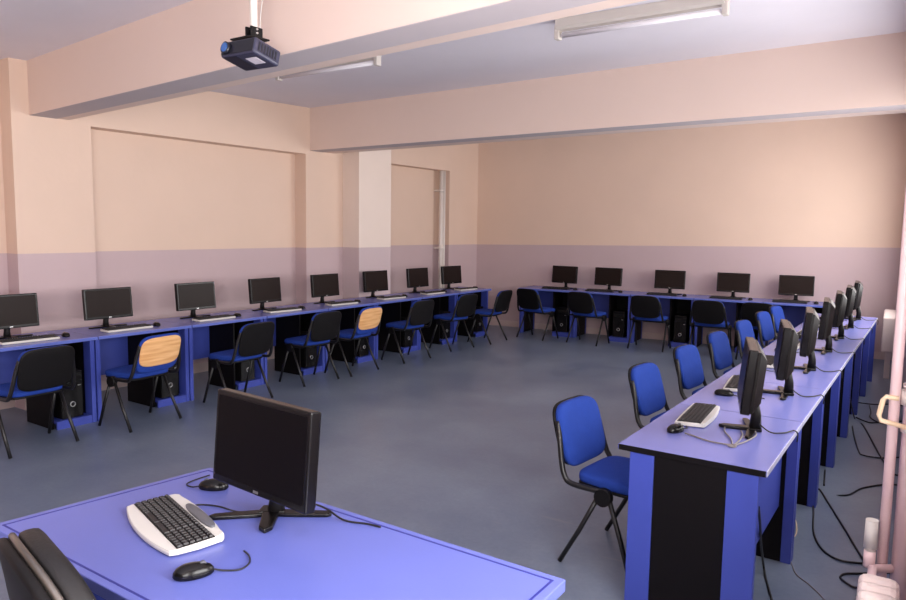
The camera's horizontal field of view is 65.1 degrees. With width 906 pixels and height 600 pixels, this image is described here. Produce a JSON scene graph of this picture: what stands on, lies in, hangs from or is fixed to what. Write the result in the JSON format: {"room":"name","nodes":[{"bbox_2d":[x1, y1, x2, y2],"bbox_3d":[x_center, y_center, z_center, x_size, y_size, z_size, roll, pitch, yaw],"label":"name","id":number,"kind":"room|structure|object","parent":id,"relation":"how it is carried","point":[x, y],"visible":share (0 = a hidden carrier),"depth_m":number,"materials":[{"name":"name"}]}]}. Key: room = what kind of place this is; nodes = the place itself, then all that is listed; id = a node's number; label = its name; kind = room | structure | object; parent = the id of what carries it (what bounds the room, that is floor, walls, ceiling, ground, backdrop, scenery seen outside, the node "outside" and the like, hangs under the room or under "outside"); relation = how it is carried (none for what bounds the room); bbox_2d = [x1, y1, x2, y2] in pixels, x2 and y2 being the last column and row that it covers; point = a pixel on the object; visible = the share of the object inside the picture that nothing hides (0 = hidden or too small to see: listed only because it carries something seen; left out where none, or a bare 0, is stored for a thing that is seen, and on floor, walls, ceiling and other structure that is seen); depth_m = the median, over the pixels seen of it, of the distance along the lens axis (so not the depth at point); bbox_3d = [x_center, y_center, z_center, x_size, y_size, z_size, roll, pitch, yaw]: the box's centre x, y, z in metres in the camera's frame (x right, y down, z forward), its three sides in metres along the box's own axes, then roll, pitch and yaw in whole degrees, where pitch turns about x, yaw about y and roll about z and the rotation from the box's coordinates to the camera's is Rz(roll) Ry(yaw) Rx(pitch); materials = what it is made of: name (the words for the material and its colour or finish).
{"room":"computer lab","nodes":[
{"label":"computer lab","id":0,"kind":"room"},
{"bbox_2d":[0,58,478,409],"bbox_3d":[-3.641,-0.815,7.117,0.520,3.500,14.150,5,7,34],"label":"wall","id":1,"kind":"structure","parent":0,"point":[227,190],"depth_m":7.89,"materials":[{"name":"paint"}]},
{"bbox_2d":[0,344,329,409],"bbox_3d":[-3.593,0.894,7.103,0.212,0.105,13.920,5,7,34],"label":"baseboard","id":2,"kind":"structure","parent":1,"relation":"attached to","point":[200,367],"depth_m":7.44,"materials":[{"name":"paint"}]},
{"bbox_2d":[343,150,390,298],"bbox_3d":[-1.208,-1.071,9.968,0.305,3.500,0.680,5,7,34],"label":"pillar","id":3,"kind":"structure","parent":1,"relation":"attached to","point":[366,174],"depth_m":9.76,"materials":[{"name":"paint"}]},
{"bbox_2d":[434,171,445,288],"bbox_3d":[-0.241,-0.825,11.908,0.212,2.645,0.149,5,7,34],"label":"pipe","id":4,"kind":"object","parent":1,"relation":"attached to","point":[442,177],"visible":0.67,"depth_m":11.80,"materials":[{"name":"white metal"}]},
{"bbox_2d":[0,325,902,599],"bbox_3d":[-0.351,1.213,5.452,8.300,0.100,15.200,5,7,34],"label":"floor","id":5,"kind":"structure","parent":0,"point":[459,447],"depth_m":5.38,"materials":[{"name":"plastic"}]},
{"bbox_2d":[0,345,79,458],"bbox_3d":[-3.187,0.727,5.382,0.545,0.798,0.529,4,7,31],"label":"office chair","id":6,"kind":"object","parent":5,"relation":"on","point":[45,370],"visible":1,"depth_m":5.23,"materials":[{"name":"blue fabric"}]},
{"bbox_2d":[0,528,95,599],"bbox_3d":[-0.794,1.031,1.913,0.683,0.967,0.557,-5,8,-44],"label":"desk chair","id":7,"kind":"object","parent":5,"relation":"on","point":[34,567],"visible":1,"depth_m":1.59,"materials":[{"name":"plastic"}]},
{"bbox_2d":[0,330,97,429],"bbox_3d":[-3.546,0.697,5.869,0.634,0.750,0.923,5,7,34],"label":"computer desk","id":8,"kind":"object","parent":5,"relation":"on","point":[38,407],"visible":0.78,"depth_m":6.01,"materials":[{"name":"blue laminate"}]},
{"bbox_2d":[0,293,39,338],"bbox_3d":[-3.650,0.137,5.845,0.196,0.364,0.450,5,7,34],"label":"monitor","id":9,"kind":"object","parent":8,"relation":"on","point":[16,310],"visible":0.91,"depth_m":5.89,"materials":[{"name":"black plastic"}]},
{"bbox_2d":[0,334,59,344],"bbox_3d":[-3.445,0.317,5.746,0.160,0.030,0.448,5,7,36],"label":"keyboard","id":10,"kind":"object","parent":8,"relation":"on","point":[49,336],"visible":1,"depth_m":5.71,"materials":[{"name":"white plastic"}]},
{"bbox_2d":[54,369,83,418],"bbox_3d":[-3.367,0.785,6.085,0.397,0.400,0.180,5,7,34],"label":"computer tower","id":11,"kind":"object","parent":8,"relation":"on","point":[73,398],"visible":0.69,"depth_m":5.98,"materials":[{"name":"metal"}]},
{"bbox_2d":[54,413,92,429],"bbox_3d":[-3.378,1.017,6.113,0.460,0.068,0.295,5,7,34],"label":"shelf","id":12,"kind":"object","parent":8,"relation":"attached to","point":[87,418],"depth_m":5.99,"materials":[{"name":"wood"}]},
{"bbox_2d":[62,320,191,420],"bbox_3d":[-3.026,0.626,6.630,0.634,0.750,0.923,5,7,34],"label":"computer desk","id":13,"kind":"object","parent":5,"relation":"on","point":[113,349],"visible":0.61,"depth_m":6.71,"materials":[{"name":"blue laminate"}]},
{"bbox_2d":[81,287,132,328],"bbox_3d":[-3.172,0.073,6.545,0.196,0.364,0.450,5,7,35],"label":"monitor","id":14,"kind":"object","parent":13,"relation":"on","point":[103,303],"visible":0.91,"depth_m":6.53,"materials":[{"name":"black plastic"}]},
{"bbox_2d":[100,323,152,332],"bbox_3d":[-2.967,0.252,6.446,0.160,0.030,0.448,5,7,34],"label":"keyboard","id":15,"kind":"object","parent":13,"relation":"on","point":[137,326],"visible":1,"depth_m":6.39,"materials":[{"name":"white plastic"}]},
{"bbox_2d":[154,361,178,397],"bbox_3d":[-2.847,0.715,6.845,0.397,0.400,0.180,5,7,34],"label":"computer tower","id":16,"kind":"object","parent":13,"relation":"on","point":[161,391],"visible":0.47,"depth_m":6.73,"materials":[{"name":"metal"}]},
{"bbox_2d":[155,393,185,407],"bbox_3d":[-2.858,0.947,6.873,0.460,0.068,0.295,5,7,34],"label":"shelf","id":17,"kind":"object","parent":13,"relation":"attached to","point":[161,402],"depth_m":6.73,"materials":[{"name":"wood"}]},
{"bbox_2d":[98,333,181,432],"bbox_3d":[-2.642,0.666,6.065,0.536,0.796,0.528,4,7,28],"label":"office chair","id":18,"kind":"object","parent":5,"relation":"on","point":[155,354],"visible":1,"depth_m":5.92,"materials":[{"name":"blue fabric"}]},
{"bbox_2d":[154,311,266,400],"bbox_3d":[-2.506,0.556,7.391,0.634,0.750,0.923,5,7,34],"label":"computer desk","id":19,"kind":"object","parent":5,"relation":"on","point":[205,338],"visible":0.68,"depth_m":7.45,"materials":[{"name":"blue laminate"}]},
{"bbox_2d":[174,281,215,318],"bbox_3d":[-2.644,0.001,7.319,0.196,0.364,0.450,5,7,35],"label":"monitor","id":20,"kind":"object","parent":19,"relation":"on","point":[194,296],"visible":0.91,"depth_m":7.30,"materials":[{"name":"black plastic"}]},
{"bbox_2d":[192,314,235,321],"bbox_3d":[-2.438,0.181,7.220,0.160,0.030,0.448,5,7,35],"label":"keyboard","id":21,"kind":"object","parent":19,"relation":"on","point":[225,316],"visible":1,"depth_m":7.16,"materials":[{"name":"white plastic"}]},
{"bbox_2d":[235,340,254,381],"bbox_3d":[-2.328,0.644,7.606,0.397,0.400,0.180,5,7,34],"label":"computer tower","id":22,"kind":"object","parent":19,"relation":"on","point":[241,369],"visible":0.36,"depth_m":7.48,"materials":[{"name":"metal"}]},
{"bbox_2d":[235,378,260,389],"bbox_3d":[-2.338,0.876,7.634,0.460,0.068,0.295,5,7,34],"label":"shelf","id":23,"kind":"object","parent":19,"relation":"attached to","point":[257,381],"depth_m":7.50,"materials":[{"name":"wood"}]},
{"bbox_2d":[203,321,274,402],"bbox_3d":[-2.039,0.591,6.867,0.545,0.798,0.529,4,7,32],"label":"office chair","id":24,"kind":"object","parent":5,"relation":"on","point":[254,339],"visible":1,"depth_m":6.72,"materials":[{"name":"blue fabric"}]},
{"bbox_2d":[229,305,327,383],"bbox_3d":[-1.987,0.486,8.152,0.634,0.750,0.923,5,7,34],"label":"computer desk","id":25,"kind":"object","parent":5,"relation":"on","point":[289,324],"visible":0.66,"depth_m":8.25,"materials":[{"name":"blue laminate"}]},
{"bbox_2d":[248,277,281,310],"bbox_3d":[-2.127,-0.069,8.077,0.196,0.364,0.450,4,7,32],"label":"monitor","id":26,"kind":"object","parent":25,"relation":"on","point":[261,290],"visible":0.91,"depth_m":8.06,"materials":[{"name":"black plastic"}]},
{"bbox_2d":[301,331,316,367],"bbox_3d":[-1.808,0.574,8.367,0.397,0.400,0.180,5,7,34],"label":"computer tower","id":27,"kind":"object","parent":25,"relation":"on","point":[308,354],"visible":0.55,"depth_m":8.23,"materials":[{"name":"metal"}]},
{"bbox_2d":[301,365,321,374],"bbox_3d":[-1.819,0.806,8.395,0.460,0.068,0.295,5,7,34],"label":"shelf","id":28,"kind":"object","parent":25,"relation":"attached to","point":[310,370],"depth_m":8.24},
{"bbox_2d":[0,468,564,599],"bbox_3d":[-0.588,1.119,2.151,1.650,0.751,0.760,5,7,34],"label":"desk","id":29,"kind":"object","parent":5,"relation":"on","point":[301,558],"visible":0.91,"depth_m":2.06,"materials":[{"name":"blue laminate"}]},
{"bbox_2d":[126,494,236,555],"bbox_3d":[-0.845,0.704,2.314,0.354,0.033,0.448,-4,8,-40],"label":"keyboard","id":30,"kind":"object","parent":29,"relation":"on","point":[173,525],"visible":0.98,"depth_m":2.23,"materials":[{"name":"white plastic"}]},
{"bbox_2d":[186,475,228,490],"bbox_3d":[-0.916,0.669,2.626,0.110,0.038,0.183,-5,8,-43],"label":"mouse","id":31,"kind":"object","parent":29,"relation":"on","point":[212,484],"visible":0.9,"depth_m":2.58,"materials":[{"name":"black plastic"}]},
{"bbox_2d":[172,550,250,581],"bbox_3d":[-0.662,0.738,1.986,0.098,0.038,0.227,7,8,44],"label":"mouse","id":32,"kind":"object","parent":29,"relation":"on","point":[190,571],"visible":1,"depth_m":1.94,"materials":[{"name":"black plastic"}]},
{"bbox_2d":[209,388,380,532],"bbox_3d":[-0.552,0.526,2.306,0.631,0.399,0.217,3,6,23],"label":"monitor","id":33,"kind":"object","parent":29,"relation":"on","point":[266,448],"visible":0.98,"depth_m":2.29,"materials":[{"name":"black plastic"}]},
{"bbox_2d":[279,311,341,386],"bbox_3d":[-1.538,0.503,7.797,0.545,0.798,0.528,5,7,36],"label":"office chair","id":34,"kind":"object","parent":5,"relation":"on","point":[324,327],"visible":1,"depth_m":7.65,"materials":[{"name":"blue fabric"}]},
{"bbox_2d":[292,299,378,369],"bbox_3d":[-1.467,0.416,8.912,0.634,0.750,0.923,5,7,34],"label":"computer desk","id":35,"kind":"object","parent":5,"relation":"on","point":[349,312],"visible":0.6,"depth_m":8.96,"materials":[{"name":"blue laminate"}]},
{"bbox_2d":[310,273,338,303],"bbox_3d":[-1.587,-0.142,8.867,0.196,0.364,0.450,5,7,35],"label":"monitor","id":36,"kind":"object","parent":35,"relation":"on","point":[322,285],"visible":0.91,"depth_m":8.84,"materials":[{"name":"black plastic"}]},
{"bbox_2d":[355,337,368,356],"bbox_3d":[-1.289,0.504,9.128,0.397,0.400,0.180,5,7,34],"label":"computer tower","id":37,"kind":"object","parent":35,"relation":"on","point":[363,350],"visible":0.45,"depth_m":9.00,"materials":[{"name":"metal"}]},
{"bbox_2d":[324,306,381,376],"bbox_3d":[-1.142,0.456,8.332,0.536,0.796,0.529,4,7,31],"label":"office chair","id":38,"kind":"object","parent":5,"relation":"on","point":[368,320],"visible":0.93,"depth_m":8.18,"materials":[{"name":"blue fabric"}]},
{"bbox_2d":[347,294,421,358],"bbox_3d":[-0.948,0.345,9.673,0.634,0.750,0.923,5,7,34],"label":"computer desk","id":39,"kind":"object","parent":5,"relation":"on","point":[392,309],"visible":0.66,"depth_m":9.75,"materials":[{"name":"blue laminate"}]},
{"bbox_2d":[362,270,387,297],"bbox_3d":[-1.041,-0.215,9.666,0.196,0.364,0.450,5,7,37],"label":"monitor","id":40,"kind":"object","parent":39,"relation":"on","point":[373,281],"visible":0.91,"depth_m":9.64,"materials":[{"name":"black plastic"}]},
{"bbox_2d":[401,316,412,346],"bbox_3d":[-0.769,0.433,9.889,0.397,0.400,0.180,5,7,34],"label":"computer tower","id":41,"kind":"object","parent":39,"relation":"on","point":[406,335],"visible":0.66,"depth_m":9.75,"materials":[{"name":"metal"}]},
{"bbox_2d":[381,300,434,363],"bbox_3d":[-0.554,0.380,9.149,0.545,0.798,0.528,6,8,39],"label":"office chair","id":42,"kind":"object","parent":5,"relation":"on","point":[421,311],"visible":1,"depth_m":9.00,"materials":[{"name":"plastic"}]},
{"bbox_2d":[391,290,458,349],"bbox_3d":[-0.428,0.275,10.434,0.634,0.750,0.923,5,7,34],"label":"computer desk","id":43,"kind":"object","parent":5,"relation":"on","point":[446,301],"visible":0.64,"depth_m":10.51,"materials":[{"name":"blue laminate"}]},
{"bbox_2d":[406,268,428,292],"bbox_3d":[-0.507,-0.288,10.448,0.196,0.364,0.450,5,7,37],"label":"monitor","id":44,"kind":"object","parent":43,"relation":"on","point":[416,277],"visible":0.87,"depth_m":10.42,"materials":[{"name":"black plastic"}]},
{"bbox_2d":[429,294,477,351],"bbox_3d":[0.036,0.296,10.048,0.545,0.798,0.529,6,8,40],"label":"office chair","id":45,"kind":"object","parent":5,"relation":"on","point":[465,306],"visible":1,"depth_m":9.90,"materials":[{"name":"plastic"}]},
{"bbox_2d":[430,286,490,341],"bbox_3d":[0.091,0.205,11.195,0.634,0.750,0.923,5,7,34],"label":"computer desk","id":46,"kind":"object","parent":5,"relation":"on","point":[482,293],"visible":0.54,"depth_m":11.29,"materials":[{"name":"blue laminate"}]},
{"bbox_2d":[441,265,461,289],"bbox_3d":[-0.012,-0.355,11.173,0.196,0.364,0.450,6,8,40],"label":"monitor","id":47,"kind":"object","parent":46,"relation":"on","point":[449,274],"visible":0.89,"depth_m":11.15,"materials":[{"name":"black plastic"}]},
{"bbox_2d":[467,290,511,344],"bbox_3d":[0.581,0.237,10.704,0.545,0.798,0.529,4,7,32],"label":"office chair","id":48,"kind":"object","parent":5,"relation":"on","point":[502,302],"visible":0.94,"depth_m":10.54,"materials":[{"name":"plastic"}]},
{"bbox_2d":[516,288,558,340],"bbox_3d":[1.292,0.207,11.100,0.529,0.798,0.545,6,8,44],"label":"office chair","id":49,"kind":"object","parent":5,"relation":"on","point":[529,300],"visible":1,"depth_m":10.95,"materials":[{"name":"plastic"}]},
{"bbox_2d":[518,285,583,337],"bbox_3d":[1.620,0.176,11.695,0.923,0.750,0.634,4,7,29],"label":"computer desk","id":50,"kind":"object","parent":5,"relation":"on","point":[552,298],"visible":0.52,"depth_m":11.72,"materials":[{"name":"blue laminate"}]},
{"bbox_2d":[556,305,569,331],"bbox_3d":[1.838,0.302,11.544,0.180,0.400,0.397,4,7,29],"label":"computer tower","id":51,"kind":"object","parent":50,"relation":"on","point":[563,319],"visible":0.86,"depth_m":11.38,"materials":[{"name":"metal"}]},
{"bbox_2d":[552,265,577,288],"bbox_3d":[1.823,-0.374,11.627,0.450,0.364,0.196,5,7,37],"label":"monitor","id":52,"kind":"object","parent":50,"relation":"on","point":[560,274],"visible":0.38,"depth_m":11.62,"materials":[{"name":"black plastic"}]},
{"bbox_2d":[566,291,609,346],"bbox_3d":[2.011,0.261,10.674,0.529,0.798,0.545,6,8,40],"label":"office chair","id":53,"kind":"object","parent":5,"relation":"on","point":[581,304],"visible":1,"depth_m":10.51,"materials":[{"name":"plastic"}]},
{"bbox_2d":[552,395,629,569],"bbox_3d":[0.828,0.952,3.741,0.545,0.798,0.529,6,8,40],"label":"office chair","id":54,"kind":"object","parent":5,"relation":"on","point":[578,425],"visible":0.84,"depth_m":3.69,"materials":[{"name":"blue fabric"}]},
{"bbox_2d":[572,288,640,342],"bbox_3d":[2.425,0.233,11.244,0.923,0.750,0.634,4,7,29],"label":"computer desk","id":55,"kind":"object","parent":5,"relation":"on","point":[608,302],"visible":0.56,"depth_m":11.25,"materials":[{"name":"blue laminate"}]},
{"bbox_2d":[594,267,622,290],"bbox_3d":[2.461,-0.329,11.270,0.450,0.364,0.196,5,7,35],"label":"monitor","id":56,"kind":"object","parent":55,"relation":"on","point":[610,277],"visible":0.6,"depth_m":11.26,"materials":[{"name":"black plastic"}]},
{"bbox_2d":[612,309,627,336],"bbox_3d":[2.643,0.359,11.094,0.180,0.400,0.397,4,7,29],"label":"computer tower","id":57,"kind":"object","parent":55,"relation":"on","point":[620,316],"visible":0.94,"depth_m":10.93,"materials":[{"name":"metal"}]},
{"bbox_2d":[628,362,669,428],"bbox_3d":[1.476,0.857,4.764,0.545,0.798,0.528,6,8,39],"label":"office chair","id":58,"kind":"object","parent":5,"relation":"on","point":[645,380],"visible":0.54,"depth_m":4.79,"materials":[{"name":"blue fabric"}]},
{"bbox_2d":[627,295,670,351],"bbox_3d":[2.828,0.317,10.242,0.529,0.798,0.545,4,7,32],"label":"office chair","id":59,"kind":"object","parent":5,"relation":"on","point":[644,308],"visible":1,"depth_m":10.07,"materials":[{"name":"plastic"}]},
{"bbox_2d":[630,291,700,346],"bbox_3d":[3.230,0.291,10.794,0.923,0.750,0.634,4,7,29],"label":"computer desk","id":60,"kind":"object","parent":5,"relation":"on","point":[671,306],"visible":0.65,"depth_m":10.79,"materials":[{"name":"blue laminate"}]},
{"bbox_2d":[654,270,685,294],"bbox_3d":[3.299,-0.269,10.800,0.450,0.364,0.196,4,7,26],"label":"monitor","id":61,"kind":"object","parent":60,"relation":"on","point":[667,279],"visible":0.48,"depth_m":10.79,"materials":[{"name":"black plastic"}]},
{"bbox_2d":[673,313,689,342],"bbox_3d":[3.448,0.417,10.644,0.180,0.400,0.397,4,7,29],"label":"computer tower","id":62,"kind":"object","parent":60,"relation":"on","point":[681,320],"visible":0.95,"depth_m":10.48,"materials":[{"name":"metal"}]},
{"bbox_2d":[673,344,706,399],"bbox_3d":[2.027,0.782,5.572,0.545,0.798,0.529,6,8,40],"label":"office chair","id":63,"kind":"object","parent":5,"relation":"on","point":[687,361],"visible":0.52,"depth_m":5.60,"materials":[{"name":"blue fabric"}]},
{"bbox_2d":[618,404,802,599],"bbox_3d":[1.266,1.011,3.469,0.634,0.750,0.923,5,7,34],"label":"computer desk","id":64,"kind":"object","parent":5,"relation":"on","point":[694,503],"visible":0.96,"depth_m":3.14,"materials":[{"name":"blue laminate"}]},
{"bbox_2d":[675,402,719,427],"bbox_3d":[1.284,0.594,3.696,0.160,0.030,0.448,4,7,30],"label":"keyboard","id":65,"kind":"object","parent":64,"relation":"on","point":[700,415],"visible":1,"depth_m":3.63,"materials":[{"name":"black plastic"}]},
{"bbox_2d":[685,427,756,447],"bbox_3d":[1.302,0.638,3.381,0.349,0.010,0.260,-4,8,-41],"label":"cable","id":66,"kind":"object","parent":64,"relation":"on","point":[731,445],"visible":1,"depth_m":3.27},
{"bbox_2d":[719,337,798,441],"bbox_3d":[1.434,0.444,3.463,0.386,0.475,0.335,-3,7,-31],"label":"monitor","id":67,"kind":"object","parent":64,"relation":"on","point":[754,361],"visible":0.99,"depth_m":3.28,"materials":[{"name":"black plastic"}]},
{"bbox_2d":[758,506,772,599],"bbox_3d":[1.469,1.136,3.303,0.080,0.547,0.562,4,7,28],"label":"cable","id":68,"kind":"object","parent":64,"relation":"hanging from","point":[759,514],"visible":0.94,"depth_m":3.37,"materials":[{"name":"plastic"}]},
{"bbox_2d":[689,300,731,352],"bbox_3d":[3.516,0.381,9.705,0.529,0.798,0.545,4,7,30],"label":"office chair","id":69,"kind":"object","parent":5,"relation":"on","point":[705,313],"visible":0.98,"depth_m":9.52,"materials":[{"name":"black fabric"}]},
{"bbox_2d":[706,331,734,378],"bbox_3d":[2.579,0.708,6.379,0.545,0.798,0.529,6,8,40],"label":"office chair","id":70,"kind":"object","parent":5,"relation":"on","point":[718,344],"visible":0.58,"depth_m":6.40,"materials":[{"name":"blue fabric"}]},
{"bbox_2d":[694,295,766,352],"bbox_3d":[4.035,0.349,10.344,0.923,0.750,0.634,4,7,29],"label":"computer desk","id":71,"kind":"object","parent":5,"relation":"on","point":[732,307],"visible":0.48,"depth_m":10.37,"materials":[{"name":"blue laminate"}]},
{"bbox_2d":[716,272,750,297],"bbox_3d":[4.090,-0.212,10.358,0.450,0.364,0.196,4,7,27],"label":"monitor","id":72,"kind":"object","parent":71,"relation":"on","point":[726,282],"visible":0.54,"depth_m":10.35,"materials":[{"name":"black plastic"}]},
{"bbox_2d":[734,320,754,358],"bbox_3d":[3.169,0.628,7.243,0.545,0.798,0.529,6,8,40],"label":"office chair","id":73,"kind":"object","parent":5,"relation":"on","point":[743,328],"visible":0.4,"depth_m":7.23,"materials":[{"name":"blue fabric"}]},
{"bbox_2d":[680,377,825,560],"bbox_3d":[1.786,0.941,4.229,0.634,0.750,0.923,5,7,34],"label":"computer desk","id":74,"kind":"object","parent":5,"relation":"on","point":[807,410],"visible":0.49,"depth_m":4.34,"materials":[{"name":"blue laminate"}]},
{"bbox_2d":[763,319,824,403],"bbox_3d":[1.963,0.373,4.237,0.386,0.475,0.335,-2,7,-29],"label":"monitor","id":75,"kind":"object","parent":74,"relation":"on","point":[787,339],"visible":0.95,"depth_m":4.05,"materials":[{"name":"black plastic"}]},
{"bbox_2d":[735,302,772,359],"bbox_3d":[4.097,0.412,9.481,0.529,0.798,0.545,4,7,32],"label":"office chair","id":76,"kind":"object","parent":5,"relation":"on","point":[748,310],"visible":0.3,"depth_m":9.31,"materials":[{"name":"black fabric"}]},
{"bbox_2d":[755,311,776,347],"bbox_3d":[3.737,0.551,8.075,0.545,0.798,0.529,6,8,40],"label":"office chair","id":77,"kind":"object","parent":5,"relation":"on","point":[765,328],"visible":0.52,"depth_m":8.08,"materials":[{"name":"blue fabric"}]},
{"bbox_2d":[769,305,784,338],"bbox_3d":[4.187,0.490,8.734,0.545,0.798,0.529,6,8,40],"label":"office chair","id":78,"kind":"object","parent":5,"relation":"on","point":[776,313],"visible":0.28,"depth_m":8.71,"materials":[{"name":"blue fabric"}]},
{"bbox_2d":[721,362,841,504],"bbox_3d":[2.305,0.871,4.990,0.634,0.750,0.923,5,7,34],"label":"computer desk","id":79,"kind":"object","parent":5,"relation":"on","point":[828,381],"visible":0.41,"depth_m":5.14,"materials":[{"name":"blue laminate"}]},
{"bbox_2d":[794,306,842,377],"bbox_3d":[2.490,0.301,5.009,0.386,0.475,0.335,-2,6,-25],"label":"monitor","id":80,"kind":"object","parent":79,"relation":"on","point":[811,318],"visible":0.96,"depth_m":4.82,"materials":[{"name":"black plastic"}]},
{"bbox_2d":[761,299,834,348],"bbox_3d":[4.839,0.406,9.893,0.923,0.750,0.634,4,7,29],"label":"computer desk","id":81,"kind":"object","parent":5,"relation":"on","point":[794,313],"visible":0.22,"depth_m":10.04,"materials":[{"name":"blue laminate"}]},
{"bbox_2d":[778,275,814,301],"bbox_3d":[4.816,-0.160,9.952,0.450,0.364,0.196,4,7,27],"label":"monitor","id":82,"kind":"object","parent":81,"relation":"on","point":[794,285],"visible":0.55,"depth_m":9.95,"materials":[{"name":"black plastic"}]},
{"bbox_2d":[763,342,854,464],"bbox_3d":[2.825,0.800,5.751,0.634,0.750,0.923,5,7,34],"label":"computer desk","id":83,"kind":"object","parent":5,"relation":"on","point":[844,360],"visible":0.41,"depth_m":5.91,"materials":[{"name":"blue laminate"}]},
{"bbox_2d":[814,297,855,358],"bbox_3d":[3.024,0.229,5.791,0.386,0.475,0.335,-2,6,-23],"label":"monitor","id":84,"kind":"object","parent":83,"relation":"on","point":[828,309],"visible":0.92,"depth_m":5.60,"materials":[{"name":"black plastic"}]},
{"bbox_2d":[774,331,863,435],"bbox_3d":[3.344,0.730,6.512,0.634,0.750,0.923,5,7,34],"label":"computer desk","id":85,"kind":"object","parent":5,"relation":"on","point":[845,343],"visible":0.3,"depth_m":6.67,"materials":[{"name":"blue laminate"}]},
{"bbox_2d":[831,290,864,344],"bbox_3d":[3.530,0.161,6.532,0.386,0.475,0.335,-2,6,-23],"label":"monitor","id":86,"kind":"object","parent":85,"relation":"on","point":[840,303],"visible":0.92,"depth_m":6.34,"materials":[{"name":"black plastic"}]},
{"bbox_2d":[794,323,871,413],"bbox_3d":[3.864,0.660,7.273,0.634,0.750,0.923,5,7,34],"label":"computer desk","id":87,"kind":"object","parent":5,"relation":"on","point":[865,333],"visible":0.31,"depth_m":7.44,"materials":[{"name":"blue laminate"}]},
{"bbox_2d":[844,285,872,332],"bbox_3d":[4.036,0.092,7.272,0.386,0.475,0.335,-1,6,-21],"label":"monitor","id":88,"kind":"object","parent":87,"relation":"on","point":[850,293],"visible":0.86,"depth_m":7.09,"materials":[{"name":"black plastic"}]},
{"bbox_2d":[817,313,877,395],"bbox_3d":[4.383,0.590,8.034,0.634,0.750,0.923,5,7,34],"label":"computer desk","id":89,"kind":"object","parent":5,"relation":"on","point":[863,322],"visible":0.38,"depth_m":8.21,"materials":[{"name":"blue laminate"}]},
{"bbox_2d":[844,280,877,324],"bbox_3d":[4.514,0.028,7.972,0.386,0.475,0.335,-1,6,-21],"label":"monitor","id":90,"kind":"object","parent":89,"relation":"on","point":[858,286],"visible":0.8,"depth_m":7.79,"materials":[{"name":"black plastic"}]},
{"bbox_2d":[856,517,899,599],"bbox_3d":[0.977,1.176,1.669,0.122,0.780,1.717,4,7,32],"label":"radiator","id":91,"kind":"object","parent":5,"relation":"on","point":[871,586],"visible":0.98,"depth_m":2.17,"materials":[{"name":"metal"}]},
{"bbox_2d":[881,309,895,378],"bbox_3d":[5.416,0.532,8.815,0.150,0.735,1.072,4,7,32],"label":"radiator","id":92,"kind":"object","parent":5,"relation":"on","point":[889,316],"visible":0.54,"depth_m":8.37,"materials":[{"name":"metal"}]},
{"bbox_2d":[0,0,905,107],"bbox_3d":[-0.303,-2.105,5.113,8.300,0.630,15.200,5,7,34],"label":"ceiling","id":93,"kind":"structure","parent":0,"point":[29,29],"depth_m":5.61,"materials":[{"name":"paint"}]},
{"bbox_2d":[230,0,269,41],"bbox_3d":[-1.037,-1.557,3.610,0.163,0.460,0.118,5,7,34],"label":"mount","id":94,"kind":"object","parent":93,"relation":"attached to","point":[253,30],"visible":0.9,"depth_m":3.60,"materials":[{"name":"white metal"}]},
{"bbox_2d":[220,0,279,70],"bbox_3d":[-1.029,-1.476,3.632,0.246,0.547,0.247,4,7,32],"label":"projector","id":95,"kind":"object","parent":94,"relation":"attached to","point":[249,54],"visible":0.94,"depth_m":3.59,"materials":[{"name":"black plastic"}]},
{"bbox_2d":[221,38,253,54],"bbox_3d":[-1.085,-1.274,3.569,0.229,0.063,0.004,4,-6,32],"label":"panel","id":96,"kind":"object","parent":95,"relation":"attached to","point":[244,46],"depth_m":3.56,"materials":[{"name":"plastic"}]},
{"bbox_2d":[258,41,276,60],"bbox_3d":[-0.935,-1.255,3.578,0.003,0.046,0.121,4,-6,32],"label":"vent","id":97,"kind":"object","parent":95,"relation":"attached to","point":[266,52],"depth_m":3.58,"materials":[{"name":"plastic"}]},
{"bbox_2d":[275,55,381,80],"bbox_3d":[-1.111,-2.040,6.181,1.216,0.130,0.110,5,7,34],"label":"lamp","id":98,"kind":"object","parent":93,"relation":"attached to","point":[377,60],"visible":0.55,"depth_m":6.07,"materials":[{"name":"metal"}]},
{"bbox_2d":[27,0,646,119],"bbox_3d":[-0.894,-1.803,4.096,7.377,0.841,0.348,6,8,40],"label":"ceiling beam","id":99,"kind":"structure","parent":93,"relation":"attached to","point":[175,52],"depth_m":4.33,"materials":[{"name":"paint"}]},
{"bbox_2d":[554,0,729,40],"bbox_3d":[1.206,-1.853,4.665,1.166,0.130,0.110,5,7,34],"label":"lamp","id":100,"kind":"object","parent":93,"relation":"attached to","point":[668,7],"visible":0.99,"depth_m":4.63,"materials":[{"name":"metal"}]},
{"bbox_2d":[476,113,905,351],"bbox_3d":[3.572,-1.105,10.975,8.145,3.500,0.199,4,7,29],"label":"wall","id":101,"kind":"structure","parent":0,"point":[824,199],"depth_m":10.71,"materials":[{"name":"paint"}]},
{"bbox_2d":[488,319,892,359],"bbox_3d":[3.234,0.576,11.202,6.504,0.100,0.012,4,7,29],"label":"baseboard","id":102,"kind":"structure","parent":101,"relation":"attached to","point":[646,335],"depth_m":11.66,"materials":[{"name":"paint"}]},
{"bbox_2d":[902,339,905,407],"bbox_3d":[2.397,-0.339,3.311,0.220,3.500,15.021,4,7,32],"label":"wall","id":103,"kind":"structure","parent":0,"point":[904,364],"depth_m":7.65,"materials":[{"name":"paint"}]},
{"bbox_2d":[310,32,905,153],"bbox_3d":[1.197,-2.095,7.157,7.325,0.823,0.440,5,7,36],"label":"beam","id":104,"kind":"structure","parent":103,"relation":"attached to","point":[863,76],"depth_m":6.50,"materials":[{"name":"paint"}]},
{"bbox_2d":[876,189,905,599],"bbox_3d":[1.465,0.007,2.255,0.157,3.000,0.093,5,7,34],"label":"pipe","id":105,"kind":"object","parent":103,"relation":"attached to","point":[897,395],"visible":1,"depth_m":2.29,"materials":[{"name":"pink metal"}]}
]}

